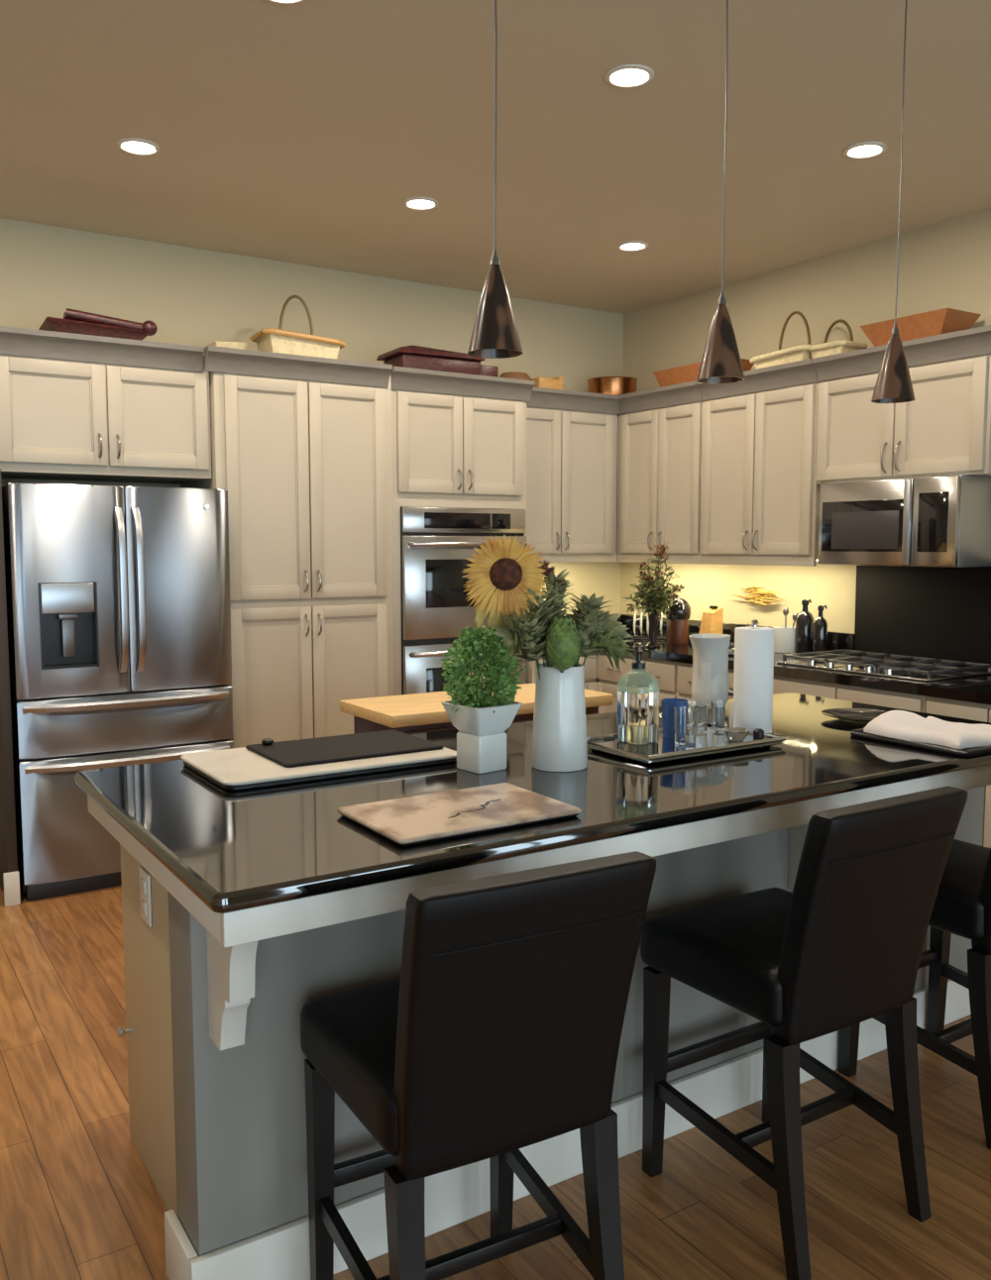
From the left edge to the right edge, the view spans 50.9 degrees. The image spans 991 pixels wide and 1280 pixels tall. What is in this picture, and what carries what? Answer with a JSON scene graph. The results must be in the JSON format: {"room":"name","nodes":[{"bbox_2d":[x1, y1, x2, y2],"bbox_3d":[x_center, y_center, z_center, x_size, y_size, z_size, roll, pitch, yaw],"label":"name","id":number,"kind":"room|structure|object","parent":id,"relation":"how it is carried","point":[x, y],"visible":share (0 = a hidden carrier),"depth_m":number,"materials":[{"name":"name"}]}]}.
{"room":"kitchen","nodes":[
{"label":"kitchen","id":0,"kind":"room"},
{"bbox_2d":[0,217,623,682],"bbox_3d":[-2.353,-0.451,4.959,7.740,3.000,0.120,-3,6,-33],"label":"wall","id":1,"kind":"structure","parent":0,"point":[199,297],"depth_m":5.50,"materials":[{"name":"beige paint"}]},
{"bbox_2d":[0,325,211,484],"bbox_3d":[-1.863,-1.043,4.789,0.967,0.590,0.596,-3,6,-33],"label":"upper cabinet","id":2,"kind":"object","parent":1,"relation":"attached to","point":[78,407],"visible":1,"depth_m":4.58,"materials":[{"name":"beige paint"}]},
{"bbox_2d":[38,308,157,340],"bbox_3d":[-1.785,-1.394,4.682,0.469,0.127,0.294,-3,6,-30],"label":"wicker tray","id":3,"kind":"object","parent":2,"relation":"on","point":[73,321],"visible":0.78,"depth_m":4.58,"materials":[{"name":"red wicker"}]},
{"bbox_2d":[526,386,618,562],"bbox_3d":[0.329,-0.974,6.316,0.793,1.005,0.426,-3,6,-33],"label":"upper cabinet","id":4,"kind":"object","parent":1,"relation":"attached to","point":[572,435],"visible":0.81,"depth_m":6.19,"materials":[{"name":"beige paint"}]},
{"bbox_2d":[499,371,531,380],"bbox_3d":[0.111,-1.516,6.122,0.200,0.108,0.200,-3,6,-33],"label":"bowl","id":5,"kind":"object","parent":4,"relation":"on","point":[512,374],"visible":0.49,"depth_m":6.04,"materials":[{"name":"brown wood"}]},
{"bbox_2d":[531,376,563,389],"bbox_3d":[0.293,-1.522,6.239,0.175,0.100,0.150,-3,6,-33],"label":"wooden box","id":6,"kind":"object","parent":4,"relation":"on","point":[557,382],"visible":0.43,"depth_m":6.18,"materials":[{"name":"beige wood"}]},
{"bbox_2d":[0,0,990,314],"bbox_3d":[0.022,-1.653,1.178,7.770,0.080,8.900,-3,6,-33],"label":"ceiling","id":7,"kind":"structure","parent":0,"point":[301,133],"depth_m":3.74,"materials":[{"name":"beige paint"}]},
{"bbox_2d":[116,137,160,154],"bbox_3d":[-1.346,-1.858,3.930,0.156,0.009,0.156,-3,6,-33],"label":"recessed light","id":8,"kind":"object","parent":7,"relation":"in","point":[136,146],"visible":1,"depth_m":3.92,"materials":[{"name":"white paint"}]},
{"bbox_2d":[267,0,305,3],"bbox_3d":[-0.575,-1.757,2.813,0.156,0.009,0.156,-3,6,-33],"label":"recessed light","id":9,"kind":"object","parent":7,"relation":"in","point":[274,1],"visible":1,"depth_m":2.87,"materials":[{"name":"white paint"}]},
{"bbox_2d":[403,197,437,210],"bbox_3d":[-0.329,-1.918,4.582,0.156,0.009,0.156,-3,6,-33],"label":"recessed light","id":10,"kind":"object","parent":7,"relation":"in","point":[421,203],"visible":1,"depth_m":4.58,"materials":[{"name":"white paint"}]},
{"bbox_2d":[467,0,522,358],"bbox_3d":[-0.001,-1.136,2.070,0.116,1.111,0.116,4,7,40],"label":"pendant lamp","id":11,"kind":"object","parent":7,"relation":"hanging from","point":[494,335],"visible":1,"depth_m":2.08,"materials":[{"name":"brown metal"}]},
{"bbox_2d":[490,249,499,265],"bbox_3d":[-0.001,-0.772,2.103,0.020,0.030,0.020,4,7,40],"label":"socket","id":12,"kind":"object","parent":11,"relation":"attached to","point":[494,261],"depth_m":2.10,"materials":[{"name":"grey metal"}]},
{"bbox_2d":[604,64,653,87],"bbox_3d":[0.429,-1.804,3.339,0.156,0.009,0.156,-3,6,-33],"label":"recessed light","id":13,"kind":"object","parent":7,"relation":"in","point":[624,75],"visible":1,"depth_m":3.34,"materials":[{"name":"white paint"}]},
{"bbox_2d":[617,240,647,250],"bbox_3d":[0.689,-1.977,5.235,0.156,0.009,0.156,-3,6,-33],"label":"recessed light","id":14,"kind":"object","parent":7,"relation":"in","point":[631,245],"visible":1,"depth_m":5.22,"materials":[{"name":"white paint"}]},
{"bbox_2d":[696,0,744,383],"bbox_3d":[0.531,-1.167,2.412,0.116,1.111,0.116,4,7,38],"label":"pendant lamp","id":15,"kind":"object","parent":7,"relation":"hanging from","point":[720,363],"visible":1,"depth_m":2.42,"materials":[{"name":"brown metal"}]},
{"bbox_2d":[717,291,726,305],"bbox_3d":[0.531,-0.803,2.445,0.020,0.030,0.020,4,7,38],"label":"socket","id":16,"kind":"object","parent":15,"relation":"attached to","point":[721,300],"depth_m":2.44,"materials":[{"name":"grey metal"}]},
{"bbox_2d":[843,141,886,158],"bbox_3d":[1.404,-1.861,3.964,0.156,0.009,0.156,-3,6,-33],"label":"recessed light","id":17,"kind":"object","parent":7,"relation":"in","point":[865,149],"visible":1,"depth_m":3.96,"materials":[{"name":"white paint"}]},
{"bbox_2d":[870,0,915,403],"bbox_3d":[1.071,-1.198,2.758,0.116,1.111,0.116,1,5,8],"label":"pendant lamp","id":18,"kind":"object","parent":7,"relation":"hanging from","point":[893,384],"visible":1,"depth_m":2.77,"materials":[{"name":"brown metal"}]},
{"bbox_2d":[890,321,898,334],"bbox_3d":[1.071,-0.834,2.791,0.020,0.030,0.020,1,5,8],"label":"socket","id":19,"kind":"object","parent":18,"relation":"attached to","point":[895,331],"depth_m":2.79,"materials":[{"name":"grey metal"}]},
{"bbox_2d":[0,885,990,1279],"bbox_3d":[0.022,1.404,1.456,7.770,0.060,8.900,-3,6,-33],"label":"floor","id":20,"kind":"structure","parent":0,"point":[78,1201],"depth_m":2.48,"materials":[{"name":"brown wood"}]},
{"bbox_2d":[0,468,20,906],"bbox_3d":[-2.216,0.181,4.582,0.060,1.808,0.745,-3,6,-33],"label":"wall","id":21,"kind":"structure","parent":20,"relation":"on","point":[9,873],"depth_m":4.33,"materials":[{"name":"brown paint"}]},
{"bbox_2d":[1,482,233,901],"bbox_3d":[-1.757,0.190,4.799,0.909,1.752,0.811,-3,6,-33],"label":"refrigerator","id":22,"kind":"object","parent":20,"relation":"on","point":[118,596],"visible":0.94,"depth_m":4.45,"materials":[{"name":"silver metal"}]},
{"bbox_2d":[180,345,393,747],"bbox_3d":[-1.072,-0.186,5.356,0.955,2.400,0.636,-3,6,-33],"label":"pantry cabinet","id":23,"kind":"object","parent":20,"relation":"on","point":[301,445],"visible":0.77,"depth_m":5.09,"materials":[{"name":"beige paint"}]},
{"bbox_2d":[204,340,246,349],"bbox_3d":[-1.325,-1.413,5.124,0.160,0.085,0.170,-3,6,-33],"label":"box","id":24,"kind":"object","parent":23,"relation":"on","point":[234,345],"visible":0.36,"depth_m":5.05,"materials":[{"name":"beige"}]},
{"bbox_2d":[249,295,346,358],"bbox_3d":[-0.988,-1.551,5.216,0.429,0.343,0.294,-3,6,-29],"label":"basket","id":25,"kind":"object","parent":23,"relation":"on","point":[279,341],"visible":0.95,"depth_m":5.12,"materials":[{"name":"beige wicker"}]},
{"bbox_2d":[390,366,534,695],"bbox_3d":[-0.312,-0.232,5.861,0.867,2.400,0.606,-3,6,-33],"label":"tall cabinet","id":26,"kind":"object","parent":20,"relation":"on","point":[459,440],"visible":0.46,"depth_m":5.53,"materials":[{"name":"beige paint"}]},
{"bbox_2d":[376,345,498,377],"bbox_3d":[-0.303,-1.498,5.698,0.625,0.150,0.300,-3,6,-30],"label":"tray","id":27,"kind":"object","parent":26,"relation":"on","point":[413,357],"visible":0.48,"depth_m":5.56,"materials":[{"name":"brown wood"}]},
{"bbox_2d":[400,506,527,694],"bbox_3d":[-0.144,-0.051,5.633,0.770,1.320,0.104,-3,6,-33],"label":"wall oven","id":28,"kind":"object","parent":26,"relation":"in","point":[436,543],"visible":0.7,"depth_m":5.52,"materials":[{"name":"silver metal"}]},
{"bbox_2d":[339,683,612,734],"bbox_3d":[-0.060,0.678,4.002,0.960,0.925,0.438,-3,6,-33],"label":"cart","id":29,"kind":"object","parent":20,"relation":"on","point":[414,713],"visible":0.12,"depth_m":3.79,"materials":[{"name":"brown wood"}]},
{"bbox_2d":[300,851,655,1279],"bbox_3d":[-0.049,0.838,1.906,0.467,0.986,0.554,-3,6,-29],"label":"counter chair","id":30,"kind":"object","parent":20,"relation":"on","point":[498,1033],"visible":1,"depth_m":1.71,"materials":[{"name":"black leather"}]},
{"bbox_2d":[87,764,990,1279],"bbox_3d":[0.359,0.791,2.862,2.575,0.906,1.038,-3,6,-33],"label":"kitchen island","id":31,"kind":"object","parent":20,"relation":"on","point":[215,1002],"visible":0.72,"depth_m":2.15,"materials":[{"name":"beige paint"}]},
{"bbox_2d":[140,877,146,915],"bbox_3d":[-0.799,0.583,2.367,0.004,0.080,0.034,-3,6,-33],"label":"socket","id":32,"kind":"object","parent":31,"relation":"attached to","point":[143,880],"depth_m":2.36,"materials":[{"name":"white plastic"}]},
{"bbox_2d":[138,866,151,927],"bbox_3d":[-0.795,0.583,2.369,0.006,0.120,0.080,-3,6,-33],"label":"outlet","id":33,"kind":"object","parent":31,"relation":"attached to","point":[145,876],"depth_m":2.35,"materials":[{"name":"white plastic"}]},
{"bbox_2d":[74,692,990,913],"bbox_3d":[0.342,0.321,2.834,2.600,0.033,1.119,-3,6,-33],"label":"island countertop","id":34,"kind":"structure","parent":31,"relation":"on","point":[244,849],"depth_m":2.33,"materials":[{"name":"black stone"}]},
{"bbox_2d":[180,746,456,790],"bbox_3d":[-0.450,0.305,2.691,0.629,0.022,0.389,-3,6,-33],"label":"serving board","id":35,"kind":"object","parent":34,"relation":"on","point":[236,769],"visible":0.64,"depth_m":2.55,"materials":[{"name":"white plastic"}]},
{"bbox_2d":[245,730,443,767],"bbox_3d":[-0.399,0.275,2.756,0.443,0.026,0.295,-3,6,-33],"label":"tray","id":36,"kind":"object","parent":35,"relation":"on","point":[328,749],"visible":1,"depth_m":2.73,"materials":[{"name":"black"}]},
{"bbox_2d":[336,782,581,846],"bbox_3d":[-0.075,0.356,2.165,0.426,0.016,0.288,-3,6,-33],"label":"cutting board","id":37,"kind":"object","parent":34,"relation":"on","point":[410,820],"visible":1,"depth_m":2.12,"materials":[{"name":"beige stone"}]},
{"bbox_2d":[437,625,526,773],"bbox_3d":[-0.042,0.146,2.603,0.217,0.355,0.214,-4,7,-41],"label":"potted plant","id":38,"kind":"object","parent":34,"relation":"on","point":[480,717],"visible":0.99,"depth_m":2.57,"materials":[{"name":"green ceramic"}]},
{"bbox_2d":[440,699,522,736],"bbox_3d":[-0.035,0.193,2.605,0.152,0.076,0.152,-4,7,-41],"label":"plant pot","id":39,"kind":"object","parent":38,"relation":"on","point":[472,717],"depth_m":2.56,"materials":[{"name":"white ceramic"}]},
{"bbox_2d":[531,662,587,771],"bbox_3d":[0.163,0.192,2.637,0.144,0.258,0.144,-3,6,-33],"label":"vase","id":40,"kind":"object","parent":34,"relation":"on","point":[559,733],"visible":0.88,"depth_m":2.58,"materials":[{"name":"white ceramic"}]},
{"bbox_2d":[460,534,549,667],"bbox_3d":[0.042,0.015,2.599,0.254,0.558,0.058,0,5,-3],"label":"sunflower","id":41,"kind":"object","parent":40,"relation":"in","point":[505,574],"visible":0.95,"depth_m":2.57,"materials":[{"name":"yellow plant"}]},
{"bbox_2d":[492,610,545,667],"bbox_3d":[0.074,0.109,2.579,0.151,0.374,0.120,-3,6,-33],"label":"sprig","id":42,"kind":"object","parent":40,"relation":"in","point":[506,631],"visible":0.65,"depth_m":2.55,"materials":[{"name":"green plant"}]},
{"bbox_2d":[502,604,554,681],"bbox_3d":[0.085,0.100,2.587,0.141,0.391,0.147,0,5,3],"label":"sprig","id":43,"kind":"object","parent":40,"relation":"in","point":[532,625],"visible":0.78,"depth_m":2.54,"materials":[{"name":"green plant"}]},
{"bbox_2d":[521,588,564,666],"bbox_3d":[0.118,0.077,2.631,0.139,0.430,0.141,-3,6,-33],"label":"sprig","id":44,"kind":"object","parent":40,"relation":"in","point":[539,598],"visible":0.27,"depth_m":2.59,"materials":[{"name":"green plant"}]},
{"bbox_2d":[537,558,554,667],"bbox_3d":[0.126,0.037,2.677,0.059,0.490,0.058,2,6,21],"label":"dried flower","id":45,"kind":"object","parent":40,"relation":"in","point":[545,567],"visible":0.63,"depth_m":2.65,"materials":[{"name":"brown plant"}]},
{"bbox_2d":[547,576,566,609],"bbox_3d":[0.157,0.056,2.684,0.058,0.451,0.055,-3,6,-33],"label":"dried flower","id":46,"kind":"object","parent":40,"relation":"in","point":[558,581],"visible":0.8,"depth_m":2.66,"materials":[{"name":"green plant"}]},
{"bbox_2d":[542,568,575,624],"bbox_3d":[0.154,0.051,2.685,0.128,0.472,0.129,-3,6,-33],"label":"sprig","id":47,"kind":"object","parent":40,"relation":"in","point":[551,580],"visible":0.27,"depth_m":2.65,"materials":[{"name":"green plant"}]},
{"bbox_2d":[544,617,580,672],"bbox_3d":[0.163,0.119,2.553,0.094,0.351,0.101,-3,6,-33],"label":"bud","id":48,"kind":"object","parent":40,"relation":"in","point":[562,643],"visible":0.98,"depth_m":2.50,"materials":[{"name":"green plant"}]},
{"bbox_2d":[569,608,588,625],"bbox_3d":[0.202,0.098,2.669,0.086,0.370,0.059,-5,7,-43],"label":"dried flower","id":49,"kind":"object","parent":40,"relation":"in","point":[574,615],"visible":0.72,"depth_m":2.66,"materials":[{"name":"green plant"}]},
{"bbox_2d":[567,593,612,655],"bbox_3d":[0.234,0.082,2.679,0.131,0.412,0.132,3,6,33],"label":"sprig","id":50,"kind":"object","parent":40,"relation":"in","point":[590,604],"visible":0.57,"depth_m":2.64,"materials":[{"name":"green plant"}]},
{"bbox_2d":[576,610,631,666],"bbox_3d":[0.254,0.101,2.684,0.196,0.371,0.134,-3,6,-33],"label":"sprig","id":51,"kind":"object","parent":40,"relation":"in","point":[610,623],"visible":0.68,"depth_m":2.65,"materials":[{"name":"green plant"}]},
{"bbox_2d":[579,628,638,672],"bbox_3d":[0.287,0.123,2.657,0.150,0.313,0.125,3,6,31],"label":"sprig","id":52,"kind":"object","parent":40,"relation":"in","point":[614,647],"visible":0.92,"depth_m":2.62,"materials":[{"name":"green plant"}]},
{"bbox_2d":[586,721,785,763],"bbox_3d":[0.518,0.283,2.902,0.504,0.028,0.304,-3,6,-33],"label":"mirrored tray","id":53,"kind":"object","parent":34,"relation":"on","point":[665,749],"visible":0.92,"depth_m":2.82,"materials":[{"name":"grey metal"}]},
{"bbox_2d":[617,645,658,745],"bbox_3d":[0.394,0.148,2.879,0.090,0.266,0.090,-5,7,-43],"label":"bottle","id":54,"kind":"object","parent":53,"relation":"on","point":[637,690],"visible":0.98,"depth_m":2.85,"materials":[{"name":"clear glass"}]},
{"bbox_2d":[660,698,687,738],"bbox_3d":[0.508,0.222,2.959,0.076,0.104,0.076,-3,6,-33],"label":"tumbler","id":55,"kind":"object","parent":53,"relation":"on","point":[667,704],"visible":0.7,"depth_m":2.93,"materials":[{"name":"blue glass"}]},
{"bbox_2d":[673,706,698,745],"bbox_3d":[0.521,0.235,2.855,0.068,0.098,0.068,-3,6,-33],"label":"tumbler","id":56,"kind":"object","parent":53,"relation":"on","point":[685,717],"visible":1,"depth_m":2.83,"materials":[{"name":"clear glass"}]},
{"bbox_2d":[687,700,709,734],"bbox_3d":[0.581,0.224,3.030,0.080,0.088,0.080,-3,6,-33],"label":"tumbler","id":57,"kind":"object","parent":53,"relation":"on","point":[702,705],"visible":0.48,"depth_m":3.00,"materials":[{"name":"clear glass"}]},
{"bbox_2d":[711,700,735,733],"bbox_3d":[0.661,0.224,3.035,0.068,0.088,0.068,-3,6,-33],"label":"tumbler","id":58,"kind":"object","parent":53,"relation":"on","point":[722,711],"visible":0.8,"depth_m":3.01,"materials":[{"name":"clear glass"}]},
{"bbox_2d":[721,727,748,742],"bbox_3d":[0.669,0.265,2.906,0.076,0.030,0.076,-3,6,-33],"label":"dish","id":59,"kind":"object","parent":53,"relation":"on","point":[737,734],"visible":1,"depth_m":2.89,"materials":[{"name":"clear glass"}]},
{"bbox_2d":[752,728,763,740],"bbox_3d":[0.739,0.263,2.927,0.030,0.030,0.030,-3,6,-33],"label":"stopper","id":60,"kind":"object","parent":53,"relation":"on","point":[758,733],"visible":0.95,"depth_m":2.92,"materials":[{"name":"black plastic"}]},
{"bbox_2d":[688,634,734,709],"bbox_3d":[0.735,0.109,3.591,0.197,0.250,0.147,-5,7,-42],"label":"jug","id":61,"kind":"object","parent":34,"relation":"on","point":[709,680],"visible":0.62,"depth_m":3.56,"materials":[{"name":"ceramic"}]},
{"bbox_2d":[733,619,774,735],"bbox_3d":[0.763,0.109,3.084,0.128,0.342,0.128,-3,6,-33],"label":"paper towel roll","id":62,"kind":"object","parent":34,"relation":"on","point":[753,673],"visible":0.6,"depth_m":3.04,"materials":[{"name":"white paper"}]},
{"bbox_2d":[821,708,886,722],"bbox_3d":[1.171,0.246,3.355,0.236,0.018,0.236,-3,6,-33],"label":"glass plate","id":63,"kind":"object","parent":34,"relation":"on","point":[849,714],"visible":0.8,"depth_m":3.40,"materials":[{"name":"clear"}]},
{"bbox_2d":[850,720,990,756],"bbox_3d":[1.310,0.278,3.020,0.400,0.018,0.385,-3,6,-33],"label":"serving tray","id":64,"kind":"object","parent":34,"relation":"on","point":[972,751],"visible":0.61,"depth_m":2.86,"materials":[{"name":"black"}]},
{"bbox_2d":[862,710,990,748],"bbox_3d":[1.296,0.245,3.002,0.330,0.064,0.351,-3,6,-33],"label":"folded towel","id":65,"kind":"object","parent":64,"relation":"on","point":[899,724],"visible":1,"depth_m":2.96,"materials":[{"name":"white fabric"}]},
{"bbox_2d":[526,653,596,691],"bbox_3d":[0.253,0.492,6.259,0.460,0.885,0.662,-3,6,-33],"label":"base cabinet","id":66,"kind":"object","parent":20,"relation":"on","point":[589,668],"visible":0.12,"depth_m":6.06,"materials":[{"name":"beige paint"}]},
{"bbox_2d":[596,651,678,713],"bbox_3d":[1.044,0.513,6.029,0.722,0.885,0.685,-3,6,-33],"label":"base cabinet","id":67,"kind":"object","parent":20,"relation":"on","point":[665,673],"visible":0.2,"depth_m":5.87,"materials":[{"name":"beige paint"}]},
{"bbox_2d":[677,662,734,700],"bbox_3d":[1.393,0.562,5.490,0.722,0.885,0.597,-3,6,-33],"label":"base cabinet","id":68,"kind":"object","parent":20,"relation":"on","point":[685,671],"visible":0.08,"depth_m":5.47,"materials":[{"name":"beige paint"}]},
{"bbox_2d":[640,786,967,1279],"bbox_3d":[0.678,0.796,2.364,0.467,0.986,0.554,-3,6,-32],"label":"counter chair","id":69,"kind":"object","parent":20,"relation":"on","point":[842,949],"visible":0.99,"depth_m":2.20,"materials":[{"name":"black leather"}]},
{"bbox_2d":[772,675,926,712],"bbox_3d":[1.794,0.619,4.871,0.722,0.885,0.877,-3,6,-33],"label":"base cabinet","id":70,"kind":"object","parent":20,"relation":"on","point":[781,685],"visible":0.04,"depth_m":4.59,"materials":[{"name":"beige paint"}]},
{"bbox_2d":[599,613,990,704],"bbox_3d":[1.263,0.057,5.268,1.131,0.159,3.342,-3,6,-33],"label":"countertop","id":71,"kind":"structure","parent":70,"relation":"on","point":[976,689],"depth_m":4.81,"materials":[{"name":"black stone"}]},
{"bbox_2d":[629,630,665,639],"bbox_3d":[0.922,-0.030,6.328,0.220,0.048,0.130,1,5,9],"label":"plate rack","id":72,"kind":"object","parent":71,"relation":"on","point":[637,636],"visible":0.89,"depth_m":6.28,"materials":[{"name":"black metal"}]},
{"bbox_2d":[633,610,636,636],"bbox_3d":[0.844,-0.102,6.333,0.013,0.160,0.160,1,5,9],"label":"plate","id":73,"kind":"object","parent":72,"relation":"in","point":[634,614],"visible":1,"depth_m":6.29,"materials":[{"name":"white ceramic"}]},
{"bbox_2d":[644,609,659,647],"bbox_3d":[0.884,-0.066,5.846,0.084,0.210,0.084,-3,6,-33],"label":"vase","id":74,"kind":"object","parent":71,"relation":"on","point":[652,619],"visible":0.94,"depth_m":5.83,"materials":[{"name":"black"}]},
{"bbox_2d":[622,542,684,622],"bbox_3d":[0.891,-0.329,5.853,0.354,0.458,0.345,2,6,22],"label":"dried arrangement","id":75,"kind":"object","parent":74,"relation":"in","point":[657,596],"visible":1,"depth_m":5.80,"materials":[{"name":"green plant"}]},
{"bbox_2d":[664,597,691,644],"bbox_3d":[1.056,-0.111,6.037,0.152,0.266,0.152,-3,6,-33],"label":"jar","id":76,"kind":"object","parent":71,"relation":"on","point":[679,613],"visible":0.88,"depth_m":5.99,"materials":[{"name":"red wood"}]},
{"bbox_2d":[699,605,723,634],"bbox_3d":[1.233,-0.084,5.987,0.120,0.222,0.080,-3,6,-33],"label":"knife block","id":77,"kind":"object","parent":71,"relation":"on","point":[711,619],"visible":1,"depth_m":5.96,"materials":[{"name":"beige wood"}]},
{"bbox_2d":[772,626,795,653],"bbox_3d":[1.548,-0.002,5.559,0.142,0.135,0.142,-3,6,-33],"label":"utensil crock","id":78,"kind":"object","parent":71,"relation":"on","point":[784,638],"visible":0.75,"depth_m":5.50,"materials":[{"name":"white ceramic"}]},
{"bbox_2d":[782,607,788,628],"bbox_3d":[1.552,-0.068,5.589,0.031,0.219,0.052,3,6,33],"label":"spoon","id":79,"kind":"object","parent":78,"relation":"in","point":[786,609],"visible":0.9,"depth_m":5.58,"materials":[{"name":"grey metal"}]},
{"bbox_2d":[794,599,814,653],"bbox_3d":[1.627,-0.072,5.484,0.092,0.289,0.092,-3,6,-33],"label":"bottle","id":80,"kind":"object","parent":71,"relation":"on","point":[804,619],"visible":0.88,"depth_m":5.45,"materials":[{"name":"black glass"}]},
{"bbox_2d":[812,604,827,655],"bbox_3d":[1.679,-0.051,5.386,0.072,0.264,0.076,-3,6,-33],"label":"bottle","id":81,"kind":"object","parent":71,"relation":"on","point":[819,628],"visible":0.83,"depth_m":5.36,"materials":[{"name":"black glass"}]},
{"bbox_2d":[776,649,990,681],"bbox_3d":[1.808,0.110,4.848,0.540,0.042,0.820,-3,6,-33],"label":"gas cooktop","id":82,"kind":"object","parent":71,"relation":"in","point":[896,667],"visible":1,"depth_m":4.72,"materials":[{"name":"grey metal"}]},
{"bbox_2d":[838,839,990,1149],"bbox_3d":[1.306,0.753,2.834,0.467,0.986,0.554,-3,6,-33],"label":"counter chair","id":83,"kind":"object","parent":20,"relation":"on","point":[962,904],"visible":0.51,"depth_m":2.68,"materials":[{"name":"black leather"}]},
{"bbox_2d":[925,696,990,848],"bbox_3d":[2.187,0.674,4.264,0.722,0.885,0.567,-3,6,-33],"label":"base cabinet","id":84,"kind":"object","parent":20,"relation":"on","point":[934,705],"visible":0.04,"depth_m":4.11,"materials":[{"name":"beige paint"}]},
{"bbox_2d":[619,208,990,634],"bbox_3d":[3.212,-0.306,3.365,0.120,3.000,8.600,-3,6,-33],"label":"wall","id":85,"kind":"structure","parent":0,"point":[947,264],"depth_m":5.59,"materials":[{"name":"beige paint"}]},
{"bbox_2d":[616,380,704,563],"bbox_3d":[0.966,-0.975,6.327,0.386,1.005,1.096,-3,6,-33],"label":"upper cabinet","id":86,"kind":"object","parent":85,"relation":"attached to","point":[660,429],"visible":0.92,"depth_m":6.06,"materials":[{"name":"beige paint"}]},
{"bbox_2d":[587,376,637,395],"bbox_3d":[0.727,-1.556,6.493,0.312,0.122,0.312,-3,6,-33],"label":"copper pan","id":87,"kind":"object","parent":86,"relation":"on","point":[616,385],"visible":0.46,"depth_m":6.36,"materials":[{"name":"brown metal"}]},
{"bbox_2d":[652,358,753,387],"bbox_3d":[1.182,-1.504,5.956,0.220,0.115,0.600,-3,6,-33],"label":"trough","id":88,"kind":"object","parent":86,"relation":"on","point":[689,373],"visible":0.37,"depth_m":5.96,"materials":[{"name":"orange wood"}]},
{"bbox_2d":[608,613,853,653],"bbox_3d":[0.870,-0.020,5.872,1.131,0.114,1.892,-3,6,-33],"label":"backsplash","id":89,"kind":"structure","parent":85,"relation":"attached to","point":[835,640],"depth_m":6.13,"materials":[{"name":"black stone"}]},
{"bbox_2d":[730,586,781,606],"bbox_3d":[1.475,-0.249,5.915,0.053,0.113,0.385,-3,6,-33],"label":"straw bundle","id":90,"kind":"object","parent":85,"relation":"attached to","point":[757,593],"visible":1,"depth_m":5.88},
{"bbox_2d":[696,358,820,566],"bbox_3d":[1.478,-0.903,5.535,0.386,1.005,0.792,-3,6,-33],"label":"upper cabinet","id":91,"kind":"object","parent":85,"relation":"attached to","point":[761,492],"visible":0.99,"depth_m":5.41,"materials":[{"name":"beige paint"}]},
{"bbox_2d":[748,311,813,369],"bbox_3d":[1.531,-1.544,5.390,0.249,0.298,0.406,-3,6,-33],"label":"basket","id":92,"kind":"object","parent":91,"relation":"on","point":[798,353],"visible":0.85,"depth_m":5.32,"materials":[{"name":"beige wicker"}]},
{"bbox_2d":[808,319,867,358],"bbox_3d":[1.699,-1.481,5.170,0.220,0.212,0.231,-3,6,-33],"label":"basket","id":93,"kind":"object","parent":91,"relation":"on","point":[840,346],"visible":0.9,"depth_m":5.10,"materials":[{"name":"beige wicker"}]},
{"bbox_2d":[811,324,990,484],"bbox_3d":[1.950,-1.038,4.788,0.386,0.600,0.942,-3,6,-33],"label":"upper cabinet","id":94,"kind":"object","parent":85,"relation":"attached to","point":[945,430],"visible":0.87,"depth_m":4.64,"materials":[{"name":"beige paint"}]},
{"bbox_2d":[818,474,990,567],"bbox_3d":[1.926,-0.542,4.841,0.418,0.392,0.730,-3,6,-33],"label":"microwave","id":95,"kind":"object","parent":94,"relation":"attached to","point":[930,521],"visible":1,"depth_m":4.62,"materials":[{"name":"silver metal"}]},
{"bbox_2d":[858,308,980,346],"bbox_3d":[1.949,-1.407,4.806,0.250,0.130,0.460,-3,6,-33],"label":"trough","id":96,"kind":"object","parent":94,"relation":"on","point":[944,320],"visible":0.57,"depth_m":4.68,"materials":[{"name":"orange wood"}]},
{"bbox_2d":[853,565,990,669],"bbox_3d":[2.244,-0.100,4.763,0.016,0.471,1.438,-3,6,-33],"label":"backsplash","id":97,"kind":"structure","parent":85,"relation":"attached to","point":[932,612],"depth_m":5.02,"materials":[{"name":"black"}]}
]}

